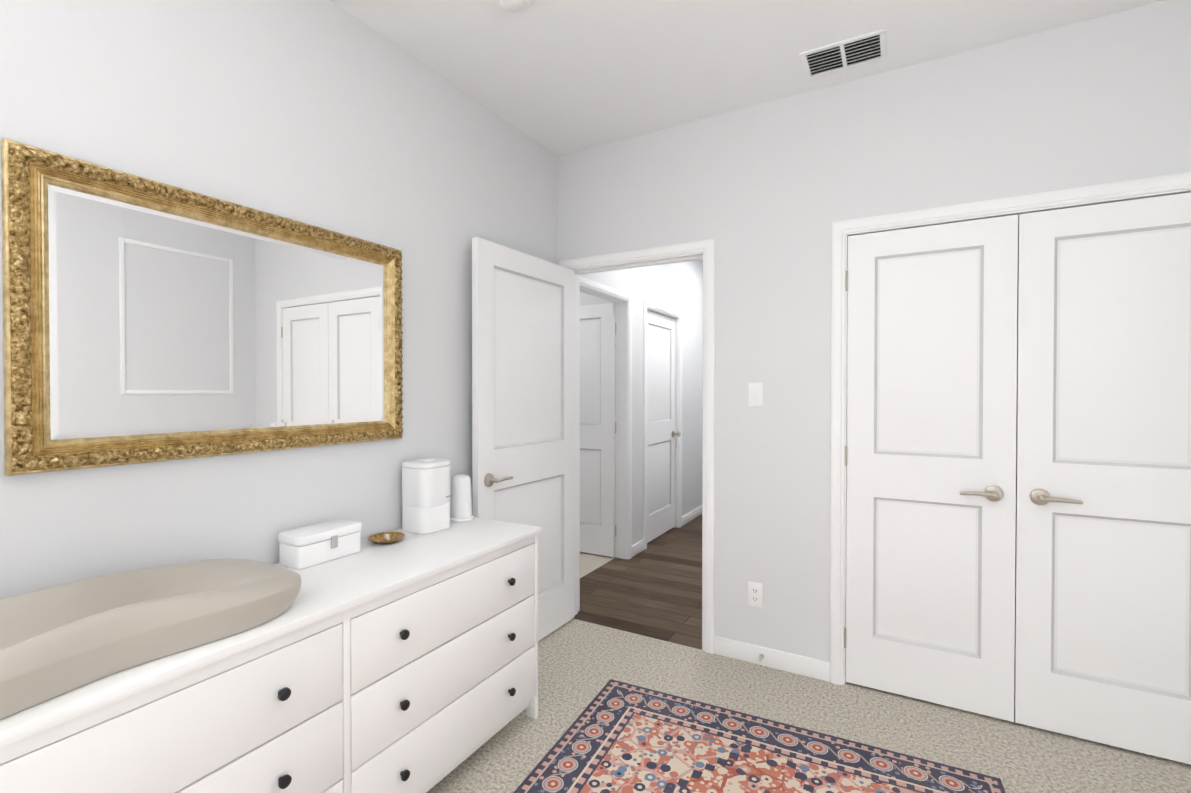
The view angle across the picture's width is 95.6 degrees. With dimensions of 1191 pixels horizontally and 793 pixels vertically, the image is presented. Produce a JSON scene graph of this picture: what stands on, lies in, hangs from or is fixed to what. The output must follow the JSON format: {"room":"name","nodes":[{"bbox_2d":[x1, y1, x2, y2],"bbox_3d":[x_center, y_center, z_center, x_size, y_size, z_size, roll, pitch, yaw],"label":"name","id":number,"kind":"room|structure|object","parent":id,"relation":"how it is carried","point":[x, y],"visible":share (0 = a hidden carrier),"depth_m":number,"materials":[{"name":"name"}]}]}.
{"room":"nursery","nodes":[
{"label":"nursery","id":0,"kind":"room"},
{"bbox_2d":[0,0,556,599],"bbox_3d":[-1.419,-0.040,1.176,0.115,2.700,4.888,0,1,29],"label":"wall","id":1,"kind":"structure","parent":0,"point":[328,114],"depth_m":1.73,"materials":[{"name":"white paint"}]},
{"bbox_2d":[1,138,402,475],"bbox_3d":[-1.044,-0.203,1.683,0.039,0.753,1.103,0,1,29],"label":"mirror","id":2,"kind":"object","parent":1,"relation":"attached to","point":[145,320],"visible":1,"depth_m":1.49,"materials":[{"name":"gold metal"}]},
{"bbox_2d":[580,292,614,305],"bbox_3d":[-0.221,-0.076,4.714,1.100,2.700,0.100,0,1,29],"label":"wall","id":3,"kind":"structure","parent":0,"point":[586,299],"depth_m":4.55,"materials":[{"name":"white paint"}]},
{"bbox_2d":[580,260,702,544],"bbox_3d":[0.442,-0.075,4.670,0.100,2.700,3.027,0,1,29],"label":"wall","id":4,"kind":"structure","parent":0,"point":[678,286],"depth_m":5.24,"materials":[{"name":"white paint"}]},
{"bbox_2d":[580,303,615,556],"bbox_3d":[-0.187,0.264,4.447,0.786,2.002,0.192,0,1,29],"label":"hall door","id":5,"kind":"structure","parent":4,"relation":"in","point":[597,429],"depth_m":4.32,"materials":[{"name":"white paint"}]},
{"bbox_2d":[580,276,631,558],"bbox_3d":[0.012,0.241,3.909,0.134,2.083,0.906,0,1,29],"label":"trim","id":6,"kind":"structure","parent":4,"relation":"attached to","point":[622,300],"depth_m":4.24,"materials":[{"name":"white paint"}]},
{"bbox_2d":[643,299,681,549],"bbox_3d":[0.579,0.231,4.898,0.118,2.083,0.886,0,1,29],"label":"trim","id":7,"kind":"structure","parent":4,"relation":"attached to","point":[661,310],"depth_m":5.20,"materials":[{"name":"white paint"}]},
{"bbox_2d":[647,310,680,542],"bbox_3d":[0.606,0.260,4.878,0.113,2.002,0.766,0,1,29],"label":"hall door","id":8,"kind":"structure","parent":4,"relation":"in","point":[661,387],"depth_m":4.91,"materials":[{"name":"white paint"}]},
{"bbox_2d":[682,505,701,525],"bbox_3d":[1.031,1.221,5.609,0.018,0.088,0.780,0,1,29],"label":"baseboard","id":9,"kind":"structure","parent":4,"relation":"attached to","point":[695,513],"depth_m":5.51,"materials":[{"name":"white paint"}]},
{"bbox_2d":[330,0,1164,155],"bbox_3d":[0.007,-1.432,0.358,3.390,0.100,4.888,0,1,29],"label":"ceiling","id":10,"kind":"structure","parent":0,"point":[558,77],"depth_m":2.15,"materials":[{"name":"white paint"}]},
{"bbox_2d":[494,0,529,12],"bbox_3d":[-0.292,-1.378,1.877,0.132,0.038,0.132,0,1,29],"label":"smoke detector","id":11,"kind":"object","parent":10,"relation":"attached to","point":[513,6],"visible":0.98,"depth_m":1.88,"materials":[{"name":"white plastic"}]},
{"bbox_2d":[800,28,886,79],"bbox_3d":[1.017,-1.393,2.213,0.310,0.014,0.210,0,1,29],"label":"ceiling vent","id":12,"kind":"object","parent":10,"relation":"in","point":[856,51],"visible":1,"depth_m":2.20,"materials":[{"name":"white plastic"}]},
{"bbox_2d":[426,514,1190,792],"bbox_3d":[-0.308,1.328,2.358,5.875,0.060,8.015,0,1,29],"label":"floor","id":13,"kind":"structure","parent":0,"point":[581,664],"depth_m":2.29,"materials":[{"name":"beige carpet"}]},
{"bbox_2d":[0,517,541,792],"bbox_3d":[-0.853,0.921,1.542,0.498,0.770,1.759,0,1,29],"label":"dresser","id":14,"kind":"object","parent":13,"relation":"on","point":[407,662],"visible":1,"depth_m":1.42,"materials":[{"name":"white wood"}]},
{"bbox_2d":[0,559,300,719],"bbox_3d":[-1.071,0.480,1.136,0.400,0.120,0.803,0,1,29],"label":"changing pad","id":15,"kind":"object","parent":14,"relation":"on","point":[57,640],"visible":1,"depth_m":1.14,"materials":[{"name":"beige plastic"}]},
{"bbox_2d":[278,519,361,568],"bbox_3d":[-0.906,0.483,1.789,0.131,0.100,0.238,0,1,29],"label":"box","id":16,"kind":"object","parent":14,"relation":"on","point":[308,546],"visible":1,"depth_m":1.73,"materials":[{"name":"white plastic"}]},
{"bbox_2d":[368,532,404,543],"bbox_3d":[-0.769,0.520,1.985,0.128,0.022,0.128,0,1,29],"label":"dish","id":17,"kind":"object","parent":14,"relation":"on","point":[385,537],"visible":1,"depth_m":1.99,"materials":[{"name":"brown metal"}]},
{"bbox_2d":[402,458,451,533],"bbox_3d":[-0.680,0.391,2.168,0.158,0.278,0.157,0,1,29],"label":"humidifier","id":18,"kind":"object","parent":14,"relation":"on","point":[426,495],"visible":1,"depth_m":2.10,"materials":[{"name":"white plastic"}]},
{"bbox_2d":[450,475,473,521],"bbox_3d":[-0.576,0.432,2.316,0.106,0.192,0.106,0,1,29],"label":"machine","id":19,"kind":"object","parent":14,"relation":"on","point":[461,504],"visible":0.96,"depth_m":2.28,"materials":[{"name":"white plastic"}]},
{"bbox_2d":[513,679,1005,792],"bbox_3d":[0.263,1.305,1.203,1.450,0.008,2.100,0,1,26],"label":"rug","id":20,"kind":"object","parent":13,"relation":"on","point":[619,737],"visible":1,"depth_m":1.93,"materials":[{"name":"multicoloured fabric"}]},
{"bbox_2d":[557,0,1190,661],"bbox_3d":[1.179,-0.053,2.452,3.160,2.700,0.115,0,1,29],"label":"wall","id":21,"kind":"structure","parent":0,"point":[765,196],"depth_m":2.49,"materials":[{"name":"white paint"}]},
{"bbox_2d":[472,237,574,640],"bbox_3d":[-0.338,0.281,2.787,0.158,2.002,0.806,0,1,31],"label":"entry door","id":22,"kind":"structure","parent":21,"relation":"in","point":[523,388],"depth_m":2.76,"materials":[{"name":"white paint"}]},
{"bbox_2d":[559,239,714,653],"bbox_3d":[0.225,0.250,2.992,0.926,2.083,0.149,0,1,29],"label":"trim","id":23,"kind":"structure","parent":21,"relation":"attached to","point":[704,250],"depth_m":2.73,"materials":[{"name":"white paint"}]},
{"bbox_2d":[748,383,762,406],"bbox_3d":[0.773,-0.009,2.608,0.070,0.116,0.012,0,1,29],"label":"light switch","id":24,"kind":"object","parent":21,"relation":"attached to","point":[755,394],"visible":1,"depth_m":2.60,"materials":[{"name":"white plastic"}]},
{"bbox_2d":[748,581,762,606],"bbox_3d":[0.775,0.961,2.618,0.070,0.116,0.009,0,1,29],"label":"electrical outlet","id":25,"kind":"object","parent":21,"relation":"attached to","point":[755,593],"visible":1,"depth_m":2.62,"materials":[{"name":"white plastic"}]},
{"bbox_2d":[756,654,763,664],"bbox_3d":[0.781,1.249,2.561,0.022,0.022,0.081,0,1,29],"label":"door stop","id":26,"kind":"object","parent":21,"relation":"attached to","point":[761,656],"visible":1,"depth_m":2.56,"materials":[{"name":"white plastic"}]},
{"bbox_2d":[714,636,829,681],"bbox_3d":[0.831,1.252,2.587,0.539,0.088,0.014,0,1,29],"label":"baseboard","id":27,"kind":"structure","parent":21,"relation":"attached to","point":[790,662],"depth_m":2.56,"materials":[{"name":"white paint"}]},
{"bbox_2d":[844,215,1017,721],"bbox_3d":[1.381,0.286,2.264,0.616,2.002,0.096,0,1,29],"label":"closet door","id":28,"kind":"structure","parent":21,"relation":"in","point":[930,455],"depth_m":2.26,"materials":[{"name":"white paint"}]},
{"bbox_2d":[830,171,1190,684],"bbox_3d":[1.680,0.259,2.163,1.346,2.083,0.133,0,1,29],"label":"trim","id":29,"kind":"structure","parent":21,"relation":"attached to","point":[1140,188],"depth_m":2.41,"materials":[{"name":"white paint"}]},
{"bbox_2d":[1014,192,1190,764],"bbox_3d":[1.921,0.289,1.960,0.616,2.002,0.096,0,1,29],"label":"closet door","id":30,"kind":"structure","parent":21,"relation":"in","point":[1103,552],"depth_m":2.00,"materials":[{"name":"white paint"}]}
]}

